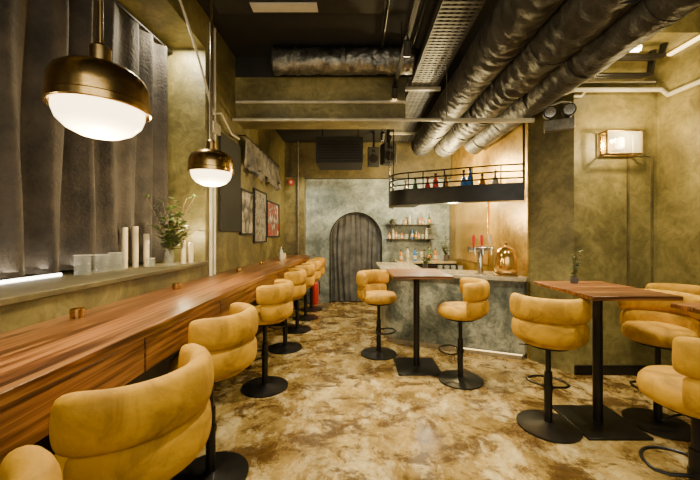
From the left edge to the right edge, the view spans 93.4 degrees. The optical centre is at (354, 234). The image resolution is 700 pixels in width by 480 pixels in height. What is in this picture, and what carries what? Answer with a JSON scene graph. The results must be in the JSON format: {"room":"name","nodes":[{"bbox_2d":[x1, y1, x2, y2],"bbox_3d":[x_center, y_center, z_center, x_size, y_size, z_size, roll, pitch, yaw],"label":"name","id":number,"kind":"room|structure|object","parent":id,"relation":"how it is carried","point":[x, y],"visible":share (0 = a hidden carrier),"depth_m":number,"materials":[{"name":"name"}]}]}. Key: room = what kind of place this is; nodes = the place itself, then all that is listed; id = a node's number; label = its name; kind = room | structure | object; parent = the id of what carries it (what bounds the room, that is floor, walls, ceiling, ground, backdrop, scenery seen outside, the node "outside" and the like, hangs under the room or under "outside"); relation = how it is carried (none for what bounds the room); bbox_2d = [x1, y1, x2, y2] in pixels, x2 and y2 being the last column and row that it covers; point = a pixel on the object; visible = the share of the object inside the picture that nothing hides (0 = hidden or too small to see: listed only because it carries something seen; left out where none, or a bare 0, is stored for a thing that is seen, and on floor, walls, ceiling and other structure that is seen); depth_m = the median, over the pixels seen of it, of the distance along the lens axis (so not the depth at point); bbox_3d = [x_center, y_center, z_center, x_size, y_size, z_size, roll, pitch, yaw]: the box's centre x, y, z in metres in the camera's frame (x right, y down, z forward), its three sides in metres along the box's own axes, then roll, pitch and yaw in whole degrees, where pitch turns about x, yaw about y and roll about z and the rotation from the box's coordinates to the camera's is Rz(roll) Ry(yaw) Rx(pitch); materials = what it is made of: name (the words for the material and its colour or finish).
{"room":"bar","nodes":[
{"label":"bar","id":0,"kind":"room"},
{"bbox_2d":[0,0,284,333],"bbox_3d":[-1.863,-0.365,2.750,0.775,3.650,8.700,0,0,0],"label":"wall","id":1,"kind":"structure","parent":0,"point":[188,102],"depth_m":3.25,"materials":[{"name":"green paint"}]},
{"bbox_2d":[0,0,168,277],"bbox_3d":[-1.882,-0.765,1.674,0.182,1.990,2.956,0,0,4],"label":"window curtain","id":2,"kind":"object","parent":1,"relation":"attached to","point":[65,193],"visible":0.81,"depth_m":2.18,"materials":[{"name":"grey fabric"}]},
{"bbox_2d":[0,261,207,306],"bbox_3d":[-1.778,0.277,0.825,0.665,0.034,4.849,0,0,0],"label":"window sill","id":3,"kind":"structure","parent":1,"relation":"attached to","point":[70,281],"depth_m":1.93,"materials":[{"name":"green paint"}]},
{"bbox_2d":[0,273,61,283],"bbox_3d":[-1.875,0.251,1.400,0.020,0.017,1.400,0,0,0],"label":"led strip","id":4,"kind":"object","parent":3,"relation":"on","point":[55,274],"visible":1,"depth_m":1.89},
{"bbox_2d":[121,227,127,268],"bbox_3d":[-1.800,0.093,2.580,0.042,0.334,0.042,0,0,0],"label":"pillar candle","id":5,"kind":"object","parent":3,"relation":"on","point":[124,230],"visible":0.98,"depth_m":2.57,"materials":[{"name":"beige wax"}]},
{"bbox_2d":[132,225,138,267],"bbox_3d":[-1.770,0.088,2.660,0.042,0.344,0.042,0,0,0],"label":"pillar candle","id":6,"kind":"object","parent":3,"relation":"on","point":[135,229],"visible":0.97,"depth_m":2.64,"materials":[{"name":"beige wax"}]},
{"bbox_2d":[143,232,148,266],"bbox_3d":[-1.720,0.118,2.720,0.042,0.284,0.042,0,0,0],"label":"pillar candle","id":7,"kind":"object","parent":3,"relation":"on","point":[145,236],"visible":1,"depth_m":2.70,"materials":[{"name":"beige wax"}]},
{"bbox_2d":[145,194,202,253],"bbox_3d":[-1.505,-0.037,2.825,0.415,0.595,0.465,0,0,0],"label":"plant","id":8,"kind":"object","parent":3,"relation":"on","point":[171,238],"visible":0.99,"depth_m":2.80,"materials":[{"name":"green plant"}]},
{"bbox_2d":[181,240,185,263],"bbox_3d":[-1.560,0.143,3.000,0.042,0.234,0.042,0,0,0],"label":"pillar candle","id":9,"kind":"object","parent":3,"relation":"on","point":[183,250],"visible":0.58,"depth_m":2.98,"materials":[{"name":"beige wax"}]},
{"bbox_2d":[189,242,193,262],"bbox_3d":[-1.530,0.158,3.080,0.042,0.204,0.042,0,0,0],"label":"pillar candle","id":10,"kind":"object","parent":3,"relation":"on","point":[191,244],"visible":0.96,"depth_m":3.06,"materials":[{"name":"beige wax"}]},
{"bbox_2d":[113,0,172,53],"bbox_3d":[-1.890,-1.790,1.720,0.028,0.027,3.045,0,0,3],"label":"rail","id":11,"kind":"object","parent":1,"relation":"attached to","point":[119,5],"visible":1,"depth_m":2.80,"materials":[{"name":"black metal"}]},
{"bbox_2d":[178,0,239,139],"bbox_3d":[-1.420,-1.660,3.025,0.022,1.021,2.051,0,0,0],"label":"loose cable","id":12,"kind":"object","parent":1,"relation":"attached to","point":[180,1],"visible":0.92,"depth_m":3.01,"materials":[{"name":"white paint"}]},
{"bbox_2d":[209,22,212,275],"bbox_3d":[-1.455,-0.866,3.330,0.034,2.549,0.036,0,0,0],"label":"conduit pipe","id":13,"kind":"object","parent":1,"relation":"attached to","point":[210,188],"visible":0.44,"depth_m":3.31,"materials":[{"name":"metal"}]},
{"bbox_2d":[213,121,220,135],"bbox_3d":[-1.420,-1.090,3.375,0.030,0.100,0.170,0,0,0],"label":"junction box","id":14,"kind":"object","parent":13,"relation":"attached to","point":[216,127],"visible":0.76,"depth_m":3.37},
{"bbox_2d":[213,28,215,274],"bbox_3d":[-1.455,-0.866,3.420,0.027,2.549,0.028,0,0,0],"label":"conduit pipe","id":15,"kind":"object","parent":1,"relation":"attached to","point":[214,29],"visible":0.69,"depth_m":3.41,"materials":[{"name":"metal"}]},
{"bbox_2d":[219,132,240,231],"bbox_3d":[-1.460,-0.580,3.870,0.029,1.080,0.620,0,0,0],"label":"wall screen","id":16,"kind":"object","parent":1,"relation":"attached to","point":[229,193],"visible":0.77,"depth_m":3.86,"materials":[{"name":"black plastic"}]},
{"bbox_2d":[239,188,253,234],"bbox_3d":[-1.460,-0.300,4.460,0.029,0.600,0.520,0,0,0],"label":"framed picture","id":17,"kind":"object","parent":1,"relation":"attached to","point":[247,197],"visible":0.89,"depth_m":4.47,"materials":[{"name":"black paper"}]},
{"bbox_2d":[242,191,252,232],"bbox_3d":[-1.466,-0.300,4.460,0.017,0.550,0.470,0,0,0],"label":"print","id":18,"kind":"object","parent":17,"relation":"attached to","point":[247,196],"depth_m":4.47},
{"bbox_2d":[238,134,278,166],"bbox_3d":[-1.424,-1.255,5.075,0.102,0.024,1.850,0,0,0],"label":"rail","id":19,"kind":"object","parent":1,"relation":"attached to","point":[246,136],"visible":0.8,"depth_m":4.75,"materials":[{"name":"black metal"}]},
{"bbox_2d":[243,138,280,190],"bbox_3d":[-1.383,-1.010,5.075,0.155,0.460,1.751,0,0,1],"label":"valance","id":20,"kind":"object","parent":19,"relation":"hanging from","point":[259,165],"visible":1,"depth_m":4.85,"materials":[{"name":"grey fabric"}]},
{"bbox_2d":[253,188,266,242],"bbox_3d":[-1.460,-0.280,5.090,0.029,0.800,0.660,0,0,0],"label":"framed picture","id":21,"kind":"object","parent":1,"relation":"attached to","point":[260,197],"visible":0.96,"depth_m":5.09,"materials":[{"name":"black paper"}]},
{"bbox_2d":[267,200,279,236],"bbox_3d":[-1.460,-0.270,5.890,0.029,0.620,0.860,0,0,0],"label":"framed picture","id":22,"kind":"object","parent":1,"relation":"attached to","point":[273,209],"visible":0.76,"depth_m":5.90,"materials":[{"name":"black paper"}]},
{"bbox_2d":[235,77,404,128],"bbox_3d":[-0.427,-1.800,4.231,2.094,0.780,0.339,0,0,0],"label":"beam","id":23,"kind":"structure","parent":1,"relation":"attached to","point":[246,88],"depth_m":4.06,"materials":[{"name":"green paint"}]},
{"bbox_2d":[236,100,405,103],"bbox_3d":[-0.417,-1.630,4.040,2.075,0.038,0.040,0,0,0],"label":"conduit","id":24,"kind":"object","parent":1,"relation":"attached to","point":[237,101],"visible":1,"depth_m":4.03,"materials":[{"name":"metal"}]},
{"bbox_2d":[232,118,440,120],"bbox_3d":[-0.217,-1.380,3.950,2.495,0.034,0.036,0,0,0],"label":"conduit","id":25,"kind":"object","parent":1,"relation":"attached to","point":[233,119],"visible":1,"depth_m":3.94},
{"bbox_2d":[284,177,305,304],"bbox_3d":[-1.267,0.130,6.974,0.414,2.660,0.248,0,0,0],"label":"wall column","id":26,"kind":"structure","parent":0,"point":[290,191],"depth_m":6.85,"materials":[{"name":"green paint"}]},
{"bbox_2d":[197,0,497,141],"bbox_3d":[0.700,-2.115,3.000,6.000,0.350,9.200,0,0,0],"label":"ceiling","id":27,"kind":"structure","parent":0,"point":[251,37],"depth_m":3.64,"materials":[{"name":"black paint"}]},
{"bbox_2d":[41,0,150,140],"bbox_3d":[-1.010,-1.288,1.310,0.344,1.804,0.344,0,0,0],"label":"pendant lamp","id":28,"kind":"object","parent":27,"relation":"hanging from","point":[94,96],"visible":1,"depth_m":1.20,"materials":[{"name":"gold metal"}]},
{"bbox_2d":[187,0,233,186],"bbox_3d":[-1.140,-1.288,2.620,0.344,1.804,0.344,0,0,0],"label":"pendant lamp","id":29,"kind":"object","parent":27,"relation":"hanging from","point":[211,167],"visible":1,"depth_m":2.52,"materials":[{"name":"gold metal"}]},
{"bbox_2d":[213,0,383,12],"bbox_3d":[-0.490,-2.091,2.720,1.480,0.187,0.560,0,0,0],"label":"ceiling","id":30,"kind":"structure","parent":27,"relation":"hanging from","point":[223,6],"depth_m":2.90,"materials":[{"name":"black paint"}]},
{"bbox_2d":[316,129,362,169],"bbox_3d":[-0.250,-1.550,5.594,0.760,0.780,0.612,0,0,0],"label":"air conditioner","id":31,"kind":"object","parent":27,"relation":"hanging from","point":[332,153],"depth_m":5.30,"materials":[{"name":"black plastic"}]},
{"bbox_2d":[319,142,359,159],"bbox_3d":[-0.250,-1.353,5.294,0.660,0.285,0.012,0,0,0],"label":"ceiling vent","id":32,"kind":"object","parent":31,"relation":"in","point":[327,150],"depth_m":5.30,"materials":[{"name":"black metal"}]},
{"bbox_2d":[271,47,414,75],"bbox_3d":[-0.135,-2.033,3.859,1.632,0.306,0.316,0,0,0],"label":"duct","id":33,"kind":"object","parent":27,"relation":"attached to","point":[308,60],"visible":0.96,"depth_m":3.74,"materials":[{"name":"metal"}]},
{"bbox_2d":[368,131,379,166],"bbox_3d":[0.350,-1.615,6.196,0.220,0.650,0.208,0,0,0],"label":"speaker","id":34,"kind":"object","parent":27,"relation":"hanging from","point":[373,152],"visible":1,"depth_m":6.10},
{"bbox_2d":[380,129,396,165],"bbox_3d":[0.551,-1.550,5.446,0.220,0.780,0.208,0,0,-17],"label":"speaker","id":35,"kind":"object","parent":27,"relation":"hanging from","point":[384,148],"visible":0.83,"depth_m":5.36},
{"bbox_2d":[380,0,419,140],"bbox_3d":[0.480,-1.914,3.350,0.070,0.552,5.500,0,0,0],"label":"track","id":36,"kind":"object","parent":27,"relation":"hanging from","point":[407,43],"visible":0.78,"depth_m":3.03,"materials":[{"name":"black metal"}]},
{"bbox_2d":[390,0,485,140],"bbox_3d":[0.830,-1.992,3.400,0.460,0.394,6.200,0,0,0],"label":"cable tray","id":37,"kind":"object","parent":27,"relation":"attached to","point":[408,127],"visible":0.88,"depth_m":3.35,"materials":[{"name":"metal"}]},
{"bbox_2d":[411,0,426,49],"bbox_3d":[0.620,-2.060,1.975,0.032,0.030,3.350,0,0,0],"label":"conduit","id":38,"kind":"object","parent":37,"relation":"attached to","point":[424,1],"visible":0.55,"depth_m":3.18,"materials":[{"name":"black metal"}]},
{"bbox_2d":[389,123,524,208],"bbox_3d":[1.228,-1.175,4.508,1.980,1.530,0.817,0,0,41],"label":"rack","id":39,"kind":"object","parent":27,"relation":"hanging from","point":[497,192],"visible":0.95,"depth_m":4.17,"materials":[{"name":"black metal"}]},
{"bbox_2d":[433,173,438,186],"bbox_3d":[1.080,-0.640,4.420,0.086,0.370,0.086,0,0,0],"label":"bottle","id":40,"kind":"object","parent":39,"relation":"on","point":[435,174],"visible":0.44,"depth_m":4.40,"materials":[{"name":"red glass"}]},
{"bbox_2d":[460,170,466,185],"bbox_3d":[1.400,-0.645,4.250,0.086,0.380,0.086,0,0,0],"label":"bottle","id":41,"kind":"object","parent":39,"relation":"on","point":[463,171],"visible":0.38,"depth_m":4.23,"materials":[{"name":"blue glass"}]},
{"bbox_2d":[467,168,473,184],"bbox_3d":[1.480,-0.655,4.240,0.086,0.400,0.086,0,0,0],"label":"bottle","id":42,"kind":"object","parent":39,"relation":"on","point":[469,176],"visible":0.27,"depth_m":4.22,"materials":[{"name":"blue glass"}]},
{"bbox_2d":[492,169,498,183],"bbox_3d":[1.750,-0.635,4.120,0.086,0.360,0.086,0,0,0],"label":"bottle","id":43,"kind":"object","parent":39,"relation":"on","point":[495,180],"visible":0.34,"depth_m":4.10,"materials":[{"name":"clear glass"}]},
{"bbox_2d":[443,37,534,122],"bbox_3d":[1.460,-1.710,3.600,0.980,0.960,0.040,0,0,0],"label":"support","id":44,"kind":"object","parent":27,"relation":"hanging from","point":[445,120],"visible":0.85,"depth_m":3.58,"materials":[{"name":"metal"}]},
{"bbox_2d":[411,0,564,156],"bbox_3d":[1.230,-1.661,3.200,0.409,0.402,6.001,0,0,0],"label":"duct","id":45,"kind":"object","parent":44,"relation":"on","point":[512,24],"visible":0.95,"depth_m":2.84,"materials":[{"name":"metal"}]},
{"bbox_2d":[434,0,639,157],"bbox_3d":[1.576,-1.544,3.000,0.395,0.396,5.601,0,0,0],"label":"duct","id":46,"kind":"object","parent":44,"relation":"attached to","point":[575,23],"visible":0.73,"depth_m":2.62,"materials":[{"name":"metal"}]},
{"bbox_2d":[630,45,641,51],"bbox_3d":[2.450,-1.917,2.950,0.200,0.545,0.040,0,0,0],"label":"light","id":47,"kind":"object","parent":27,"relation":"hanging from","point":[637,48],"visible":0.3,"depth_m":2.93,"materials":[{"name":"white paint"}]},
{"bbox_3d":[0.843,-2.145,1.050,4.635,0.090,0.100,0,0,0],"label":"trim","id":48,"kind":"structure","parent":27,"relation":"attached to","visible":0},
{"bbox_2d":[381,0,389,46],"bbox_3d":[0.300,-2.090,1.975,0.032,0.030,3.350,0,0,0],"label":"conduit","id":49,"kind":"object","parent":48,"relation":"attached to","point":[388,1],"visible":1,"depth_m":3.22,"materials":[{"name":"black metal"}]},
{"bbox_2d":[306,179,448,302],"bbox_3d":[0.333,-0.365,7.180,3.615,3.650,0.160,0,0,0],"label":"wall","id":50,"kind":"structure","parent":0,"point":[327,200],"depth_m":7.10,"materials":[{"name":"grey paint"}]},
{"bbox_2d":[331,213,380,300],"bbox_3d":[0.020,0.485,7.187,1.091,1.910,0.088,0,0,0],"label":"curtain","id":51,"kind":"object","parent":50,"relation":"hanging from","point":[355,238],"visible":0.86,"depth_m":7.19,"materials":[{"name":"fabric"}]},
{"bbox_2d":[330,212,381,302],"bbox_3d":[0.020,0.483,7.090,1.128,1.954,0.024,0,0,0],"label":"door frame","id":52,"kind":"structure","parent":50,"relation":"in","point":[351,212],"depth_m":7.08,"materials":[{"name":"black metal"}]},
{"bbox_2d":[285,142,450,178],"bbox_3d":[0.273,-1.570,7.009,3.494,0.740,0.178,0,0,0],"label":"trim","id":53,"kind":"structure","parent":50,"relation":"attached to","point":[407,161],"depth_m":6.92,"materials":[{"name":"green paint"}]},
{"bbox_2d":[386,224,433,227],"bbox_3d":[1.150,-0.185,6.954,0.960,0.070,0.288,0,0,0],"label":"wall shelf","id":54,"kind":"object","parent":50,"relation":"attached to","point":[427,225],"visible":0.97,"depth_m":6.83,"materials":[{"name":"wood"}]},
{"bbox_2d":[386,219,397,227],"bbox_3d":[0.796,-0.234,6.935,0.248,0.222,0.248,0,0,26],"label":"trailing plant","id":55,"kind":"object","parent":54,"relation":"on","point":[392,221],"visible":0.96,"depth_m":6.90,"materials":[{"name":"green plant"}]},
{"bbox_2d":[386,239,433,241],"bbox_3d":[1.150,0.115,6.954,0.960,0.070,0.288,0,0,0],"label":"wall shelf","id":56,"kind":"object","parent":50,"relation":"attached to","point":[390,240],"visible":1,"depth_m":6.81,"materials":[{"name":"wood"}]},
{"bbox_2d":[170,301,690,479],"bbox_3d":[0.650,1.510,3.100,5.900,0.100,9.400,0,0,0],"label":"floor","id":57,"kind":"structure","parent":0,"point":[341,414],"depth_m":2.64,"materials":[{"name":"stone"}]},
{"bbox_2d":[0,445,62,479],"bbox_3d":[-0.773,0.955,0.485,0.498,1.011,0.530,0,0,11],"label":"bar stool","id":58,"kind":"object","parent":57,"relation":"on","point":[27,462],"visible":1,"depth_m":0.66,"materials":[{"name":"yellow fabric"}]},
{"bbox_2d":[49,343,213,479],"bbox_3d":[-0.774,0.955,1.163,0.498,1.011,0.530,0,0,16],"label":"bar stool","id":59,"kind":"object","parent":57,"relation":"on","point":[152,429],"visible":0.99,"depth_m":0.97,"materials":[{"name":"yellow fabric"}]},
{"bbox_2d":[0,255,310,464],"bbox_3d":[-1.194,0.935,3.100,0.559,1.050,7.400,0,0,0],"label":"bar counter","id":60,"kind":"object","parent":57,"relation":"on","point":[133,340],"depth_m":1.37,"materials":[{"name":"brown wood"}]},
{"bbox_2d":[69,307,84,318],"bbox_3d":[-1.380,0.388,1.640,0.062,0.045,0.062,0,0,0],"label":"tealight holder","id":61,"kind":"object","parent":60,"relation":"on","point":[79,312],"visible":1,"depth_m":1.62,"materials":[{"name":"glass"}]},
{"bbox_2d":[172,283,180,289],"bbox_3d":[-1.350,0.388,2.500,0.062,0.045,0.062,0,0,0],"label":"tealight holder","id":62,"kind":"object","parent":60,"relation":"on","point":[175,286],"visible":1,"depth_m":2.48,"materials":[{"name":"glass"}]},
{"bbox_2d":[279,245,282,259],"bbox_3d":[-1.200,0.290,5.350,0.076,0.240,0.076,0,0,0],"label":"bottle","id":63,"kind":"object","parent":60,"relation":"on","point":[280,250],"visible":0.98,"depth_m":5.32,"materials":[{"name":"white glass"}]},
{"bbox_2d":[278,244,286,258],"bbox_3d":[-1.245,0.284,5.709,0.214,0.253,0.167,0,0,31],"label":"plant","id":64,"kind":"object","parent":60,"relation":"on","point":[285,249],"visible":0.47,"depth_m":5.68,"materials":[{"name":"green plant"}]},
{"bbox_2d":[169,302,257,479],"bbox_3d":[-0.833,0.955,1.998,0.498,1.011,0.497,0,0,33],"label":"bar stool","id":65,"kind":"object","parent":57,"relation":"on","point":[231,342],"visible":0.71,"depth_m":1.89,"materials":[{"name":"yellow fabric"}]},
{"bbox_2d":[241,279,293,397],"bbox_3d":[-0.828,0.955,3.178,0.498,1.011,0.497,0,0,33],"label":"bar stool","id":66,"kind":"object","parent":57,"relation":"on","point":[275,303],"visible":0.94,"depth_m":3.04,"materials":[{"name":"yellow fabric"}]},
{"bbox_2d":[268,268,306,353],"bbox_3d":[-0.865,0.955,4.265,0.498,1.011,0.497,0,0,21],"label":"bar stool","id":67,"kind":"object","parent":57,"relation":"on","point":[298,276],"visible":0.65,"depth_m":4.14,"materials":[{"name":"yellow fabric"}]},
{"bbox_2d":[297,141,298,254],"bbox_3d":[-1.180,-0.235,6.820,0.038,3.390,0.040,0,0,0],"label":"riser pipe","id":68,"kind":"object","parent":57,"relation":"on","point":[297,141],"visible":0.66,"depth_m":6.80,"materials":[{"name":"metal"}]},
{"bbox_2d":[287,263,314,333],"bbox_3d":[-0.853,0.955,5.087,0.498,1.011,0.498,0,0,34],"label":"bar stool","id":69,"kind":"object","parent":57,"relation":"on","point":[309,268],"visible":0.5,"depth_m":5.00,"materials":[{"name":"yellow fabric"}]},
{"bbox_2d":[293,260,320,320],"bbox_3d":[-0.835,0.955,5.815,0.498,1.011,0.497,0,0,21],"label":"bar stool","id":70,"kind":"object","parent":57,"relation":"on","point":[305,317],"visible":0.43,"depth_m":5.73,"materials":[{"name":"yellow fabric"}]},
{"bbox_2d":[300,257,324,311],"bbox_3d":[-0.824,0.955,6.492,0.498,1.011,0.497,0,0,27],"label":"bar stool","id":71,"kind":"object","parent":57,"relation":"on","point":[311,308],"visible":0.34,"depth_m":6.43,"materials":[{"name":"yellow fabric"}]},
{"bbox_2d":[312,280,319,304],"bbox_3d":[-0.845,1.180,6.980,0.155,0.560,0.155,0,0,-45],"label":"fire extinguisher","id":72,"kind":"object","parent":57,"relation":"on","point":[315,286],"visible":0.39,"depth_m":6.92,"materials":[{"name":"red metal"}]},
{"bbox_2d":[356,270,396,360],"bbox_3d":[0.269,0.955,4.082,0.498,1.011,0.497,0,0,12],"label":"bar stool","id":73,"kind":"object","parent":57,"relation":"on","point":[372,288],"visible":0.99,"depth_m":4.00,"materials":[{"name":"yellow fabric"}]},
{"bbox_2d":[386,269,453,375],"bbox_3d":[0.680,0.935,3.650,0.600,1.050,0.740,0,0,0],"label":"bar table","id":74,"kind":"object","parent":57,"relation":"on","point":[415,366],"visible":0.99,"depth_m":3.62,"materials":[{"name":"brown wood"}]},
{"bbox_2d":[393,259,456,269],"bbox_3d":[1.410,0.990,6.760,1.180,0.940,0.620,0,0,0],"label":"bar cabinet","id":75,"kind":"object","parent":57,"relation":"on","point":[440,263],"visible":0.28,"depth_m":6.48,"materials":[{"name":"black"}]},
{"bbox_2d":[393,259,456,263],"bbox_3d":[1.405,0.540,6.760,1.170,0.040,0.620,0,0,0],"label":"countertop","id":76,"kind":"structure","parent":75,"relation":"on","point":[439,261],"depth_m":6.48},
{"bbox_2d":[406,247,409,260],"bbox_3d":[1.060,0.380,6.650,0.078,0.280,0.078,0,0,0],"label":"bottle","id":77,"kind":"object","parent":76,"relation":"on","point":[407,250],"visible":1,"depth_m":6.62,"materials":[{"name":"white glass"}]},
{"bbox_2d":[413,248,416,260],"bbox_3d":[1.200,0.395,6.600,0.078,0.250,0.078,0,0,0],"label":"bottle","id":78,"kind":"object","parent":76,"relation":"on","point":[414,253],"visible":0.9,"depth_m":6.58,"materials":[{"name":"blue glass"}]},
{"bbox_2d":[441,236,451,260],"bbox_3d":[1.824,0.269,6.606,0.247,0.503,0.298,0,0,-20],"label":"plant","id":79,"kind":"object","parent":76,"relation":"on","point":[446,257],"visible":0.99,"depth_m":6.57,"materials":[{"name":"green plant"}]},
{"bbox_2d":[376,262,528,359],"bbox_3d":[1.200,0.978,4.897,1.640,0.965,2.245,0,0,0],"label":"bar counter","id":80,"kind":"object","parent":57,"relation":"on","point":[492,334],"depth_m":4.15,"materials":[{"name":"concrete"}]},
{"bbox_2d":[415,244,433,268],"bbox_3d":[0.976,0.306,4.609,0.277,0.379,0.234,0,0,18],"label":"plant","id":81,"kind":"object","parent":80,"relation":"on","point":[425,265],"visible":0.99,"depth_m":4.58,"materials":[{"name":"green plant"}]},
{"bbox_2d":[376,262,528,281],"bbox_3d":[1.200,0.515,4.897,1.640,0.040,2.245,0,0,0],"label":"countertop","id":82,"kind":"structure","parent":80,"relation":"on","point":[489,275],"depth_m":4.36,"materials":[{"name":"stone"}]},
{"bbox_2d":[467,235,492,274],"bbox_3d":[1.580,0.247,4.139,0.300,0.495,0.182,0,0,0],"label":"tap tower","id":83,"kind":"object","parent":80,"relation":"on","point":[480,250],"visible":1,"depth_m":4.12,"materials":[{"name":"silver metal"}]},
{"bbox_2d":[464,348,521,355],"bbox_3d":[1.600,1.402,3.985,0.754,0.012,0.012,0,0,22],"label":"light","id":84,"kind":"object","parent":80,"relation":"on","point":[481,350],"depth_m":3.96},
{"bbox_2d":[493,242,518,276],"bbox_3d":[1.840,0.287,4.030,0.290,0.415,0.290,0,0,0],"label":"dome","id":85,"kind":"object","parent":80,"relation":"on","point":[505,260],"visible":1,"depth_m":3.93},
{"bbox_2d":[438,277,489,389],"bbox_3d":[1.086,0.955,3.314,0.498,1.011,0.530,0,0,14],"label":"bar stool","id":86,"kind":"object","parent":57,"relation":"on","point":[474,306],"visible":1,"depth_m":3.19,"materials":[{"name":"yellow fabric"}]},
{"bbox_2d":[509,293,591,443],"bbox_3d":[1.463,0.955,2.496,0.530,1.011,0.498,0,0,28],"label":"bar stool","id":87,"kind":"object","parent":57,"relation":"on","point":[558,325],"visible":1,"depth_m":2.35,"materials":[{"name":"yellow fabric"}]},
{"bbox_2d":[534,281,682,440],"bbox_3d":[1.890,0.935,2.570,0.600,1.050,0.740,0,0,0],"label":"bar table","id":88,"kind":"object","parent":57,"relation":"on","point":[597,421],"visible":0.94,"depth_m":2.54,"materials":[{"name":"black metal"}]},
{"bbox_2d":[567,250,582,283],"bbox_3d":[1.866,0.267,2.793,0.141,0.286,0.093,0,0,-22],"label":"table plant","id":89,"kind":"object","parent":88,"relation":"on","point":[574,280],"visible":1,"depth_m":2.78,"materials":[{"name":"green plant"}]},
{"bbox_2d":[617,288,699,440],"bbox_3d":[2.375,0.955,2.566,0.498,1.011,0.498,0,0,21],"label":"bar stool","id":90,"kind":"object","parent":57,"relation":"on","point":[655,324],"visible":0.7,"depth_m":2.53,"materials":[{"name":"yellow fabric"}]},
{"bbox_2d":[636,337,699,479],"bbox_3d":[1.674,0.955,1.567,0.497,1.011,0.498,0,0,15],"label":"bar stool","id":91,"kind":"object","parent":57,"relation":"on","point":[676,387],"visible":1,"depth_m":1.55,"materials":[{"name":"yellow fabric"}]},
{"bbox_2d":[645,283,699,365],"bbox_3d":[2.875,0.955,2.874,0.498,1.011,0.498,0,0,23],"label":"bar stool","id":92,"kind":"object","parent":57,"relation":"on","point":[686,288],"visible":0.1,"depth_m":3.02,"materials":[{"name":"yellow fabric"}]},
{"bbox_2d":[670,303,699,313],"bbox_3d":[2.210,0.935,1.630,0.600,1.050,0.740,0,0,0],"label":"bar table","id":93,"kind":"object","parent":57,"relation":"on","point":[690,307],"visible":1,"depth_m":1.92,"materials":[{"name":"brown wood"}]},
{"bbox_2d":[449,123,527,358],"bbox_3d":[2.034,-0.240,5.489,0.011,3.400,3.217,0,0,0],"label":"wall","id":94,"kind":"structure","parent":0,"point":[508,221],"depth_m":4.51,"materials":[{"name":"paint"}]},
{"bbox_2d":[456,202,488,264],"bbox_3d":[2.018,-0.140,5.800,0.017,1.200,1.600,0,0,0],"label":"panel","id":95,"kind":"object","parent":94,"relation":"attached to","point":[472,219],"visible":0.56,"depth_m":5.69,"materials":[{"name":"metal"}]},
{"bbox_2d":[464,0,699,153],"bbox_3d":[1.871,-1.419,2.700,0.315,0.312,5.001,0,0,0],"label":"duct","id":96,"kind":"object","parent":94,"relation":"attached to","point":[645,19],"visible":0.69,"depth_m":2.45,"materials":[{"name":"metal"}]},
{"bbox_2d":[528,60,656,373],"bbox_3d":[2.750,-0.365,5.355,1.420,3.650,3.810,0,0,0],"label":"wall column","id":97,"kind":"structure","parent":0,"point":[577,197],"depth_m":3.45,"materials":[{"name":"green paint"}]},
{"bbox_2d":[543,103,576,132],"bbox_3d":[2.181,-1.235,3.529,0.300,0.270,0.231,0,0,28],"label":"emergency light","id":98,"kind":"object","parent":97,"relation":"attached to","point":[569,109],"visible":0.98,"depth_m":3.46,"materials":[{"name":"metal"}]},
{"bbox_2d":[549,101,571,116],"bbox_3d":[2.175,-1.285,3.565,0.022,0.290,0.308,0,0,-29],"label":"conduit","id":99,"kind":"object","parent":97,"relation":"attached to","point":[559,102],"visible":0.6,"depth_m":3.53,"materials":[{"name":"metal"}]},
{"bbox_2d":[574,365,651,374],"bbox_3d":[2.725,1.410,3.439,0.870,0.100,0.019,0,0,0],"label":"baseboard","id":100,"kind":"structure","parent":97,"relation":"attached to","point":[578,369],"depth_m":3.43,"materials":[{"name":"black metal"}]},
{"bbox_2d":[584,81,655,82],"bbox_3d":[2.710,-1.590,3.432,0.820,0.023,0.024,0,0,0],"label":"conduit","id":101,"kind":"object","parent":97,"relation":"attached to","point":[586,81],"visible":0.66,"depth_m":3.42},
{"bbox_2d":[598,130,642,156],"bbox_3d":[2.710,-0.935,3.380,0.368,0.246,0.138,0,0,0],"label":"wall sconce","id":102,"kind":"object","parent":97,"relation":"attached to","point":[609,144],"visible":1,"depth_m":3.42,"materials":[{"name":"gold metal"}]},
{"bbox_2d":[563,79,699,96],"bbox_3d":[2.722,-1.440,3.360,1.665,0.163,0.585,0,0,43],"label":"conduit","id":103,"kind":"object","parent":97,"relation":"attached to","point":[662,90],"visible":0.75,"depth_m":3.39,"materials":[{"name":"metal"}]},
{"bbox_2d":[657,34,699,365],"bbox_3d":[3.260,-0.365,0.925,0.200,3.650,5.050,0,0,0],"label":"wall","id":104,"kind":"structure","parent":0,"point":[678,115],"depth_m":3.21,"materials":[{"name":"green paint"}]},
{"bbox_2d":[590,49,656,79],"bbox_3d":[2.580,-1.702,3.300,0.860,0.284,0.064,0,0,0],"label":"pipe","id":105,"kind":"object","parent":104,"relation":"attached to","point":[651,64],"visible":0.83,"depth_m":3.27,"materials":[{"name":"metal"}]},
{"bbox_2d":[627,154,653,288],"bbox_3d":[2.975,-0.140,3.443,0.270,1.400,0.014,0,0,0],"label":"trim","id":106,"kind":"structure","parent":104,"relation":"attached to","point":[641,155],"depth_m":3.44,"materials":[{"name":"green paint"}]},
{"bbox_2d":[617,42,668,60],"bbox_3d":[2.580,-1.764,3.180,0.859,0.168,0.064,0,0,0],"label":"pipe","id":107,"kind":"object","parent":104,"relation":"attached to","point":[661,53],"visible":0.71,"depth_m":3.15,"materials":[{"name":"metal"}]},
{"bbox_2d":[628,6,699,53],"bbox_3d":[2.680,-2.015,3.224,0.960,0.350,0.449,0,0,0],"label":"trim","id":108,"kind":"structure","parent":104,"relation":"attached to","point":[686,28],"depth_m":3.03,"materials":[{"name":"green paint"}]},
{"bbox_2d":[667,35,699,55],"bbox_3d":[3.139,-1.800,2.350,0.039,0.020,1.900,0,0,0],"label":"led strip","id":109,"kind":"object","parent":104,"relation":"attached to","point":[697,38],"visible":1,"depth_m":3.13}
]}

